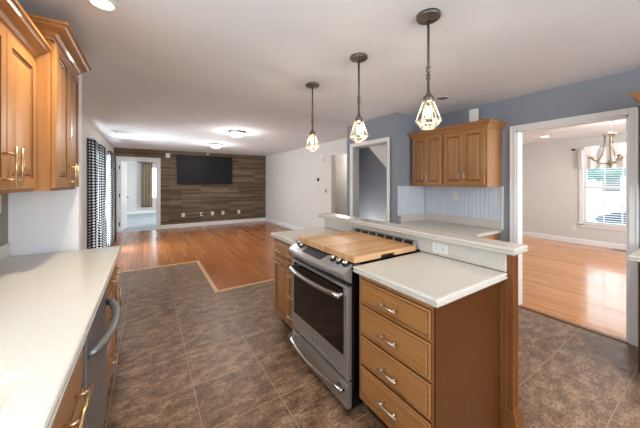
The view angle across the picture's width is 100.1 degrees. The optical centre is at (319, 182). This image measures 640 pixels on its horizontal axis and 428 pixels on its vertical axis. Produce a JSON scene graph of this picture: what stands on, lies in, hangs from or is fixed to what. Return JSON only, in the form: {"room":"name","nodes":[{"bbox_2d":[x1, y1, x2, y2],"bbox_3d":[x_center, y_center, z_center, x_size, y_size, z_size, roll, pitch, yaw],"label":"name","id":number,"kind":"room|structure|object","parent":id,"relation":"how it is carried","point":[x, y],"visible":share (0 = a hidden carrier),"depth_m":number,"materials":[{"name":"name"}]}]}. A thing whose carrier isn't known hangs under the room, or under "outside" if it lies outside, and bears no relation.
{"room":"kitchen","nodes":[
{"label":"kitchen","id":0,"kind":"room"},
{"bbox_2d":[8,73,81,256],"bbox_3d":[-2.022,0.215,1.987,0.368,2.410,0.100,0,0,-33],"label":"wall","id":1,"kind":"structure","parent":0,"point":[39,222],"depth_m":1.95,"materials":[{"name":"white paint"}]},
{"bbox_2d":[26,13,90,190],"bbox_3d":[-1.769,-0.419,1.663,0.438,0.933,0.713,0,0,-33],"label":"upper cabinet","id":2,"kind":"object","parent":1,"relation":"attached to","point":[58,70],"visible":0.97,"depth_m":1.53,"materials":[{"name":"brown wood"}]},
{"bbox_2d":[0,116,113,249],"bbox_3d":[-2.652,0.215,2.516,0.120,2.410,11.900,0,0,-33],"label":"wall","id":3,"kind":"structure","parent":0,"point":[88,131],"depth_m":4.07,"materials":[{"name":"white paint"}]},
{"bbox_2d":[0,243,9,261],"bbox_3d":[-1.477,0.458,0.816,0.018,0.096,2.410,0,0,-33],"label":"backsplash","id":4,"kind":"structure","parent":3,"relation":"attached to","point":[5,248],"depth_m":1.76,"materials":[{"name":"beige stone"}]},
{"bbox_2d":[0,0,51,193],"bbox_3d":[-1.440,-0.354,1.072,0.351,0.803,0.820,0,0,-33],"label":"upper cabinet","id":5,"kind":"object","parent":3,"relation":"attached to","point":[21,42],"visible":1,"depth_m":1.24,"materials":[{"name":"brown wood"}]},
{"bbox_3d":[-4.391,-0.640,5.386,0.058,0.036,2.726,0,0,-33],"label":"curtain rod","id":6,"kind":"object","parent":3,"relation":"attached to","visible":0},
{"bbox_2d":[87,138,98,248],"bbox_3d":[-3.726,0.345,4.425,0.088,2.090,0.526,0,0,-30],"label":"curtain","id":7,"kind":"object","parent":6,"relation":"hanging from","point":[92,148],"visible":0.84,"depth_m":4.29,"materials":[{"name":"black fabric"}]},
{"bbox_2d":[98,144,106,247],"bbox_3d":[-4.095,0.350,5.034,0.100,2.080,0.703,0,0,-33],"label":"curtain","id":8,"kind":"object","parent":6,"relation":"hanging from","point":[101,149],"visible":0.82,"depth_m":4.81,"materials":[{"name":"fabric"}]},
{"bbox_2d":[106,150,116,246],"bbox_3d":[-4.796,0.350,6.160,0.145,2.080,1.050,0,0,-33],"label":"curtain","id":9,"kind":"object","parent":6,"relation":"hanging from","point":[111,157],"visible":0.97,"depth_m":5.85,"materials":[{"name":"white fabric"}]},
{"bbox_2d":[119,160,155,211],"bbox_3d":[-7.868,0.200,12.608,5.600,2.440,0.120,0,0,-33],"label":"wall","id":10,"kind":"structure","parent":0,"point":[133,167],"depth_m":12.19,"materials":[{"name":"beige paint"}]},
{"bbox_2d":[127,210,155,213],"bbox_3d":[-8.042,1.362,12.416,4.900,0.116,0.014,0,0,-33],"label":"baseboard","id":11,"kind":"structure","parent":10,"relation":"attached to","point":[153,211],"depth_m":12.29,"materials":[{"name":"white paint"}]},
{"bbox_3d":[-7.560,-0.920,12.645,1.740,0.060,0.150,0,0,-33],"label":"curtain rod","id":12,"kind":"object","parent":10,"relation":"attached to","visible":0},
{"bbox_2d":[141,163,151,206],"bbox_3d":[-7.986,0.105,12.328,0.441,2.030,0.088,0,0,-33],"label":"curtain","id":13,"kind":"object","parent":12,"relation":"hanging from","point":[146,168],"visible":1,"depth_m":12.33,"materials":[{"name":"brown fabric"}]},
{"bbox_2d":[114,148,265,224],"bbox_3d":[-3.955,0.215,8.823,4.750,2.410,0.120,0,0,-33],"label":"wall","id":14,"kind":"structure","parent":0,"point":[246,193],"depth_m":8.98,"materials":[{"name":"brown wood"}]},
{"bbox_2d":[119,161,128,230],"bbox_3d":[-5.916,0.389,8.092,0.099,2.038,0.871,0,0,-25],"label":"door","id":15,"kind":"structure","parent":14,"relation":"in","point":[123,197],"depth_m":7.92,"materials":[{"name":"white paint"}]},
{"bbox_2d":[116,156,160,232],"bbox_3d":[-5.366,0.335,7.906,1.125,2.170,0.144,0,0,-33],"label":"trim","id":16,"kind":"structure","parent":14,"relation":"attached to","point":[158,160],"depth_m":8.07,"materials":[{"name":"white paint"}]},
{"bbox_2d":[177,155,231,184],"bbox_3d":[-3.760,-0.408,8.830,1.695,0.933,0.078,0,0,-33],"label":"television","id":17,"kind":"object","parent":14,"relation":"attached to","point":[191,169],"visible":1,"depth_m":8.75,"materials":[{"name":"black plastic"}]},
{"bbox_2d":[161,218,265,228],"bbox_3d":[-3.439,1.360,9.075,3.370,0.121,0.014,0,0,-33],"label":"baseboard","id":18,"kind":"structure","parent":14,"relation":"attached to","point":[252,219],"depth_m":8.93,"materials":[{"name":"white paint"}]},
{"bbox_2d":[266,138,346,228],"bbox_3d":[-0.658,0.215,7.976,0.120,2.410,4.870,0,0,-33],"label":"wall","id":19,"kind":"structure","parent":0,"point":[294,194],"depth_m":7.62,"materials":[{"name":"white paint"}]},
{"bbox_2d":[266,218,302,229],"bbox_3d":[-0.882,1.360,8.201,0.014,0.121,4.250,0,0,-33],"label":"baseboard","id":20,"kind":"structure","parent":19,"relation":"attached to","point":[292,227],"depth_m":8.62,"materials":[{"name":"white paint"}]},
{"bbox_2d":[17,0,639,155],"bbox_3d":[-0.737,-1.040,3.818,4.750,0.100,12.020,0,0,-33],"label":"ceiling","id":21,"kind":"structure","parent":0,"point":[167,75],"depth_m":2.17,"materials":[{"name":"paint"}]},
{"bbox_2d":[87,0,117,11],"bbox_3d":[-1.199,-0.987,1.476,0.140,0.007,0.140,0,0,-33],"label":"recessed light","id":22,"kind":"object","parent":21,"relation":"in","point":[106,5],"visible":1,"depth_m":1.49,"materials":[{"name":"white plastic"}]},
{"bbox_2d":[209,143,222,147],"bbox_3d":[-2.662,-0.930,6.848,0.340,0.120,0.340,0,0,-33],"label":"ceiling light","id":23,"kind":"object","parent":21,"relation":"attached to","point":[213,145],"visible":1,"depth_m":6.74,"materials":[{"name":"white glass"}]},
{"bbox_2d":[228,130,245,137],"bbox_3d":[-1.615,-0.930,5.203,0.340,0.120,0.340,0,0,-33],"label":"ceiling light","id":24,"kind":"object","parent":21,"relation":"attached to","point":[234,133],"visible":1,"depth_m":5.10,"materials":[{"name":"white glass"}]},
{"bbox_2d":[306,82,318,151],"bbox_3d":[-0.076,-0.654,2.697,0.145,0.672,0.141,0,0,-33],"label":"pendant lamp","id":25,"kind":"object","parent":21,"relation":"hanging from","point":[312,85],"visible":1,"depth_m":2.69,"materials":[{"name":"brown metal"}]},
{"bbox_2d":[309,129,315,135],"bbox_3d":[-0.076,-0.511,2.697,0.064,0.067,0.063,0,0,-33],"label":"socket","id":26,"kind":"object","parent":25,"relation":"attached to","point":[312,132],"depth_m":2.68,"materials":[{"name":"grey metal"}]},
{"bbox_2d":[350,53,367,142],"bbox_3d":[0.305,-0.654,2.104,0.145,0.672,0.141,0,0,-33],"label":"pendant lamp","id":27,"kind":"object","parent":21,"relation":"hanging from","point":[358,58],"visible":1,"depth_m":2.09,"materials":[{"name":"brown metal"}]},
{"bbox_2d":[355,113,362,122],"bbox_3d":[0.305,-0.511,2.104,0.064,0.067,0.063,0,0,-33],"label":"socket","id":28,"kind":"object","parent":27,"relation":"attached to","point":[358,119],"depth_m":2.08,"materials":[{"name":"grey metal"}]},
{"bbox_2d":[415,8,441,129],"bbox_3d":[0.641,-0.654,1.583,0.145,0.672,0.141,0,0,-33],"label":"pendant lamp","id":29,"kind":"object","parent":21,"relation":"hanging from","point":[428,16],"visible":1,"depth_m":1.57,"materials":[{"name":"brown metal"}]},
{"bbox_2d":[423,90,433,102],"bbox_3d":[0.641,-0.511,1.583,0.064,0.067,0.063,0,0,-33],"label":"socket","id":30,"kind":"object","parent":29,"relation":"attached to","point":[428,98],"depth_m":1.56,"materials":[{"name":"grey metal"}]},
{"bbox_2d":[435,96,449,100],"bbox_3d":[1.433,-0.987,3.133,0.156,0.007,0.156,0,0,-33],"label":"recessed light","id":31,"kind":"object","parent":21,"relation":"in","point":[440,98],"visible":1,"depth_m":3.13,"materials":[{"name":"white plastic"}]},
{"bbox_2d":[335,154,346,214],"bbox_3d":[1.183,0.215,6.943,0.100,2.410,3.600,0,0,-33],"label":"wall","id":32,"kind":"structure","parent":0,"point":[340,160],"depth_m":7.73,"materials":[{"name":"grey paint"}]},
{"bbox_2d":[103,213,639,427],"bbox_3d":[-0.884,1.470,6.922,11.200,0.100,17.400,0,0,-33],"label":"floor","id":33,"kind":"structure","parent":0,"point":[191,355],"depth_m":2.36,"materials":[{"name":"stone"}]},
{"bbox_2d":[51,348,93,427],"bbox_3d":[-0.856,0.984,0.439,0.649,0.873,1.065,0,0,-33],"label":"base cabinet","id":34,"kind":"object","parent":33,"relation":"on","point":[72,410],"visible":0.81,"depth_m":0.87,"materials":[{"name":"brown wood"}]},
{"bbox_2d":[0,246,121,427],"bbox_3d":[-1.218,0.526,0.982,0.631,0.040,2.410,0,0,-33],"label":"countertop","id":35,"kind":"structure","parent":34,"relation":"on","point":[50,302],"depth_m":1.00,"materials":[{"name":"beige stone"}]},
{"bbox_2d":[0,370,29,416],"bbox_3d":[-0.787,0.615,0.329,0.430,0.210,0.683,0,0,-33],"label":"sink","id":36,"kind":"object","parent":35,"relation":"in","point":[9,384],"visible":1,"depth_m":0.70,"materials":[{"name":"beige ceramic"}]},
{"bbox_2d":[81,287,120,427],"bbox_3d":[-1.290,0.986,1.168,0.674,0.868,0.610,0,0,-33],"label":"dishwasher","id":37,"kind":"object","parent":33,"relation":"on","point":[99,336],"visible":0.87,"depth_m":1.25,"materials":[{"name":"grey metal"}]},
{"bbox_2d":[107,275,118,392],"bbox_3d":[-1.580,0.984,1.561,0.646,0.873,0.345,0,0,-33],"label":"base cabinet","id":38,"kind":"object","parent":33,"relation":"on","point":[109,291],"visible":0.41,"depth_m":1.70,"materials":[{"name":"brown wood"}]},
{"bbox_2d":[111,262,122,367],"bbox_3d":[-1.763,0.984,1.846,0.646,0.873,0.328,0,0,-33],"label":"base cabinet","id":39,"kind":"object","parent":33,"relation":"on","point":[114,284],"visible":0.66,"depth_m":1.96,"materials":[{"name":"brown wood"}]},
{"bbox_2d":[116,260,198,273],"bbox_3d":[-2.857,1.416,4.416,1.590,0.008,0.050,0,0,-33],"label":"trim","id":40,"kind":"structure","parent":33,"relation":"on","point":[198,260],"depth_m":4.47,"materials":[{"name":"beige wood"}]},
{"bbox_2d":[197,261,217,290],"bbox_3d":[-1.777,1.416,4.160,0.050,0.008,1.550,0,0,-33],"label":"trim","id":41,"kind":"structure","parent":33,"relation":"on","point":[210,281],"depth_m":3.99,"materials":[{"name":"beige wood"}]},
{"bbox_2d":[214,279,273,292],"bbox_3d":[-0.453,1.416,4.060,2.170,0.008,0.050,0,0,-33],"label":"trim","id":42,"kind":"structure","parent":33,"relation":"on","point":[270,279],"depth_m":3.67,"materials":[{"name":"beige wood"}]},
{"bbox_2d":[274,238,291,330],"bbox_3d":[-0.136,0.983,2.728,0.658,0.874,0.363,0,0,-33],"label":"base cabinet","id":43,"kind":"object","parent":33,"relation":"on","point":[282,283],"visible":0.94,"depth_m":2.54,"materials":[{"name":"brown wood"}]},
{"bbox_2d":[270,227,340,244],"bbox_3d":[-0.089,0.526,2.679,0.652,0.040,0.522,0,0,-33],"label":"countertop","id":44,"kind":"structure","parent":43,"relation":"on","point":[290,237],"depth_m":2.67,"materials":[{"name":"stone"}]},
{"bbox_2d":[286,245,294,328],"bbox_3d":[0.001,0.983,2.515,0.658,0.874,0.140,0,0,-33],"label":"base cabinet","id":45,"kind":"object","parent":33,"relation":"on","point":[291,256],"visible":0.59,"depth_m":2.38,"materials":[{"name":"brown wood"}]},
{"bbox_2d":[287,227,419,409],"bbox_3d":[0.214,0.927,2.102,0.762,0.985,0.768,0,0,-33],"label":"range","id":46,"kind":"object","parent":33,"relation":"on","point":[325,286],"visible":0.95,"depth_m":1.81,"materials":[{"name":"silver metal"}]},
{"bbox_2d":[298,231,415,262],"bbox_3d":[0.259,0.475,2.097,0.580,0.038,0.723,0,0,-33],"label":"cutting board","id":47,"kind":"object","parent":46,"relation":"on","point":[353,246],"visible":0.98,"depth_m":1.94,"materials":[{"name":"beige wood"}]},
{"bbox_2d":[296,240,419,264],"bbox_3d":[0.267,0.499,2.135,0.638,0.010,0.768,0,0,-33],"label":"cooktop","id":48,"kind":"object","parent":46,"relation":"in","point":[385,256],"depth_m":1.86,"materials":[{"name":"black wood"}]},
{"bbox_2d":[359,275,498,427],"bbox_3d":[0.607,0.983,1.573,0.658,0.874,0.520,0,0,-33],"label":"base cabinet","id":49,"kind":"object","parent":33,"relation":"on","point":[422,365],"visible":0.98,"depth_m":1.37,"materials":[{"name":"brown wood"}]},
{"bbox_2d":[353,252,506,307],"bbox_3d":[0.626,0.526,1.567,0.652,0.040,0.566,0,0,-33],"label":"countertop","id":50,"kind":"structure","parent":49,"relation":"on","point":[436,281],"depth_m":1.44,"materials":[{"name":"stone"}]},
{"bbox_2d":[481,233,498,239],"bbox_3d":[1.644,1.012,3.516,0.586,0.816,1.032,0,0,-33],"label":"base cabinet","id":51,"kind":"object","parent":33,"relation":"on","point":[495,236],"visible":0.02,"depth_m":3.16,"materials":[{"name":"brown wood"}]},
{"bbox_2d":[400,220,501,236],"bbox_3d":[1.657,0.584,3.507,0.580,0.040,1.064,0,0,-33],"label":"countertop","id":52,"kind":"structure","parent":51,"relation":"on","point":[469,230],"depth_m":3.36,"materials":[{"name":"stone"}]},
{"bbox_2d":[500,255,522,427],"bbox_3d":[1.092,0.905,1.528,0.100,1.030,0.081,0,0,-33],"label":"post","id":53,"kind":"object","parent":33,"relation":"on","point":[511,416],"visible":0.88,"depth_m":1.51,"materials":[{"name":"brown wood"}]},
{"bbox_2d":[638,262,639,372],"bbox_3d":[2.720,0.984,1.671,0.770,0.873,0.870,0,0,-33],"label":"base cabinet","id":54,"kind":"object","parent":33,"relation":"on","point":[638,262],"visible":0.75,"depth_m":1.86,"materials":[{"name":"brown wood"}]},
{"bbox_2d":[628,248,639,261],"bbox_3d":[2.716,0.526,1.693,0.760,0.040,0.910,0,0,-33],"label":"countertop","id":55,"kind":"structure","parent":54,"relation":"on","point":[635,257],"depth_m":1.86,"materials":[{"name":"stone"}]},
{"bbox_2d":[347,113,402,223],"bbox_3d":[0.835,0.215,4.293,0.120,2.410,1.140,0,0,-33],"label":"wall","id":56,"kind":"structure","parent":0,"point":[391,126],"depth_m":3.87,"materials":[{"name":"blue paint"}]},
{"bbox_2d":[350,137,389,221],"bbox_3d":[0.822,0.376,4.295,0.148,2.088,0.903,0,0,-33],"label":"trim","id":57,"kind":"structure","parent":56,"relation":"attached to","point":[354,148],"depth_m":4.58,"materials":[{"name":"white paint"}]},
{"bbox_2d":[369,144,385,166],"bbox_3d":[1.086,-0.508,4.509,0.536,0.963,1.010,0,0,-33],"label":"ceiling","id":58,"kind":"structure","parent":0,"point":[379,151],"depth_m":4.22,"materials":[{"name":"white paint"}]},
{"bbox_2d":[403,114,424,185],"bbox_3d":[1.465,0.215,4.086,0.716,2.410,0.110,0,0,-33],"label":"wall","id":59,"kind":"structure","parent":0,"point":[409,124],"depth_m":3.91,"materials":[{"name":"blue paint"}]},
{"bbox_2d":[398,186,424,215],"bbox_3d":[1.353,0.256,3.942,0.599,0.416,0.010,0,0,-33],"label":"beadboard panel","id":60,"kind":"object","parent":59,"relation":"attached to","point":[411,199],"visible":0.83,"depth_m":3.93,"materials":[{"name":"paint"}]},
{"bbox_2d":[326,227,502,427],"bbox_3d":[0.582,0.905,2.318,0.058,1.030,1.830,0,0,-33],"label":"wall","id":61,"kind":"structure","parent":0,"point":[501,282],"depth_m":1.55,"materials":[{"name":"brown wood"}]},
{"bbox_2d":[325,218,506,271],"bbox_3d":[0.556,0.448,2.292,0.014,0.116,1.845,0,0,-33],"label":"backsplash","id":62,"kind":"structure","parent":61,"relation":"attached to","point":[493,260],"depth_m":1.76,"materials":[{"name":"stone"}]},
{"bbox_2d":[432,242,447,254],"bbox_3d":[0.827,0.454,1.848,0.010,0.070,0.115,0,0,-33],"label":"wall outlet","id":63,"kind":"object","parent":62,"relation":"attached to","point":[440,248],"visible":1,"depth_m":1.84,"materials":[{"name":"white plastic"}]},
{"bbox_2d":[318,213,528,255],"bbox_3d":[0.574,0.370,2.274,0.175,0.040,1.940,0,0,-33],"label":"bar","id":64,"kind":"object","parent":61,"relation":"on","point":[508,248],"visible":1,"depth_m":1.81,"materials":[{"name":"stone"}]},
{"bbox_2d":[359,68,639,247],"bbox_3d":[2.497,0.190,2.866,0.140,2.460,6.920,0,0,-33],"label":"wall","id":65,"kind":"structure","parent":0,"point":[611,92],"depth_m":3.05,"materials":[{"name":"blue paint"}]},
{"bbox_2d":[407,128,442,185],"bbox_3d":[1.573,-0.331,3.783,0.416,0.757,0.543,0,0,-33],"label":"upper cabinet","id":66,"kind":"object","parent":65,"relation":"attached to","point":[427,145],"visible":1,"depth_m":3.65,"materials":[{"name":"brown wood"}]},
{"bbox_2d":[400,213,501,229],"bbox_3d":[1.665,0.514,3.512,0.560,0.098,1.064,0,0,-33],"label":"backsplash","id":67,"kind":"structure","parent":65,"relation":"attached to","point":[492,224],"depth_m":3.70,"materials":[{"name":"stone"}]},
{"bbox_2d":[425,186,501,220],"bbox_3d":[1.899,0.256,3.657,0.010,0.416,1.054,0,0,-33],"label":"beadboard panel","id":68,"kind":"object","parent":65,"relation":"attached to","point":[485,203],"visible":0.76,"depth_m":3.57,"materials":[{"name":"paint"}]},
{"bbox_2d":[453,192,457,199],"bbox_3d":[1.867,0.185,3.685,0.012,0.115,0.070,0,0,-33],"label":"wall outlet","id":69,"kind":"object","parent":68,"relation":"attached to","point":[455,194],"visible":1,"depth_m":3.68,"materials":[{"name":"white plastic"}]},
{"bbox_2d":[441,118,506,186],"bbox_3d":[1.882,-0.331,3.303,0.416,0.757,0.594,0,0,-33],"label":"upper cabinet","id":70,"kind":"object","parent":65,"relation":"attached to","point":[472,151],"visible":1,"depth_m":3.17,"materials":[{"name":"brown wood"}]},
{"bbox_2d":[469,108,478,121],"bbox_3d":[1.895,-0.776,3.299,0.045,0.258,0.100,0,0,-33],"label":"router","id":71,"kind":"object","parent":70,"relation":"on","point":[474,113],"visible":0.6,"depth_m":3.28,"materials":[{"name":"white plastic"}]},
{"bbox_2d":[502,186,503,229],"bbox_3d":[2.184,0.302,3.204,0.020,0.521,0.015,0,0,-33],"label":"trim","id":72,"kind":"structure","parent":65,"relation":"attached to","point":[502,186],"depth_m":3.20,"materials":[{"name":"white paint"}]},
{"bbox_2d":[518,305,628,342],"bbox_3d":[2.504,1.416,2.734,0.050,0.008,0.861,0,0,-33],"label":"trim","id":73,"kind":"structure","parent":65,"relation":"attached to","point":[520,306],"depth_m":2.66,"materials":[{"name":"beige wood"}]},
{"bbox_2d":[510,107,638,346],"bbox_3d":[2.542,0.381,2.758,0.148,2.078,0.979,0,0,-33],"label":"trim","id":74,"kind":"structure","parent":65,"relation":"attached to","point":[631,115],"depth_m":2.38,"materials":[{"name":"white paint"}]},
{"bbox_2d":[630,91,639,101],"bbox_3d":[2.864,-0.331,1.817,0.370,0.757,0.958,0,0,-33],"label":"upper cabinet","id":75,"kind":"object","parent":65,"relation":"attached to","point":[636,95],"visible":1,"depth_m":2.11,"materials":[{"name":"brown wood"}]},
{"bbox_2d":[522,134,625,244],"bbox_3d":[6.671,0.195,5.359,0.120,2.450,5.000,0,0,-33],"label":"wall","id":76,"kind":"structure","parent":0,"point":[550,171],"depth_m":6.58,"materials":[{"name":"beige paint"}]},
{"bbox_2d":[522,231,625,249],"bbox_3d":[6.615,1.362,5.323,0.014,0.116,4.800,0,0,-33],"label":"baseboard","id":77,"kind":"structure","parent":76,"relation":"attached to","point":[529,234],"depth_m":6.25,"materials":[{"name":"white paint"}]},
{"bbox_2d":[577,168,625,230],"bbox_3d":[6.426,0.145,5.677,0.160,1.750,1.400,0,0,-33],"label":"window","id":78,"kind":"structure","parent":76,"relation":"in","point":[582,191],"depth_m":6.11,"materials":[{"name":"white paint"}]},
{"bbox_2d":[584,168,625,224],"bbox_3d":[6.398,0.130,5.674,0.040,1.529,1.165,0,0,-33],"label":"window blind","id":79,"kind":"object","parent":78,"relation":"attached to","point":[598,168],"visible":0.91,"depth_m":5.87,"materials":[{"name":"white plastic"}]},
{"bbox_2d":[522,119,625,143],"bbox_3d":[4.713,-1.080,4.041,4.900,0.100,5.100,0,0,-33],"label":"ceiling","id":80,"kind":"structure","parent":0,"point":[596,129],"depth_m":5.49,"materials":[{"name":"paint"}]},
{"bbox_2d":[583,121,625,167],"bbox_3d":[4.687,-0.632,4.377,0.580,0.795,0.545,0,0,-33],"label":"chandelier","id":81,"kind":"object","parent":80,"relation":"hanging from","point":[619,149],"visible":0.92,"depth_m":4.32,"materials":[{"name":"silver metal"}]},
{"bbox_3d":[6.365,-0.770,5.632,0.100,0.039,1.590,0,0,-33],"label":"curtain rod","id":82,"kind":"object","parent":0,"visible":0},
{"bbox_2d":[578,148,625,168],"bbox_3d":[6.346,-0.542,5.620,0.067,0.455,1.390,0,0,-33],"label":"valance","id":83,"kind":"object","parent":82,"relation":"hanging from","point":[584,162],"visible":0.41,"depth_m":5.94,"materials":[{"name":"white fabric"}]},
{"label":"outside","id":84,"kind":"structure","parent":0,"visible":0},
{"bbox_2d":[587,213,605,220],"bbox_3d":[16.823,1.960,10.816,8.000,0.020,60.000,0,0,-33],"label":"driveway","id":85,"kind":"structure","parent":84,"point":[588,214],"depth_m":15.68,"materials":[{"name":"white"}]},
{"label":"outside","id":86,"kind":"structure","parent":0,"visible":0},
{"bbox_2d":[587,202,625,213],"bbox_3d":[28.893,2.070,18.577,51.300,0.200,60.000,0,0,-33],"label":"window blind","id":87,"kind":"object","parent":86,"point":[598,208],"depth_m":20.45,"materials":[{"name":"white plastic"}]},
{"bbox_2d":[587,175,625,202],"bbox_3d":[29.920,-1.305,31.125,9.000,6.550,13.200,0,0,-33],"label":"neighbor house","id":88,"kind":"structure","parent":87,"relation":"on","point":[590,191],"depth_m":26.32,"materials":[{"name":"white"}]},
{"bbox_2d":[588,168,625,181],"bbox_3d":[19.326,-0.931,19.853,4.735,5.809,3.451,0,0,38],"label":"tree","id":89,"kind":"object","parent":87,"relation":"on","point":[612,173],"visible":0.07,"depth_m":18.30,"materials":[{"name":"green plant"}]},
{"bbox_2d":[595,212,625,223],"bbox_3d":[8.523,1.365,7.453,1.343,1.353,1.256,0,0,-33],"label":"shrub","id":90,"kind":"object","parent":87,"relation":"on","point":[624,213],"visible":0.12,"depth_m":7.37,"materials":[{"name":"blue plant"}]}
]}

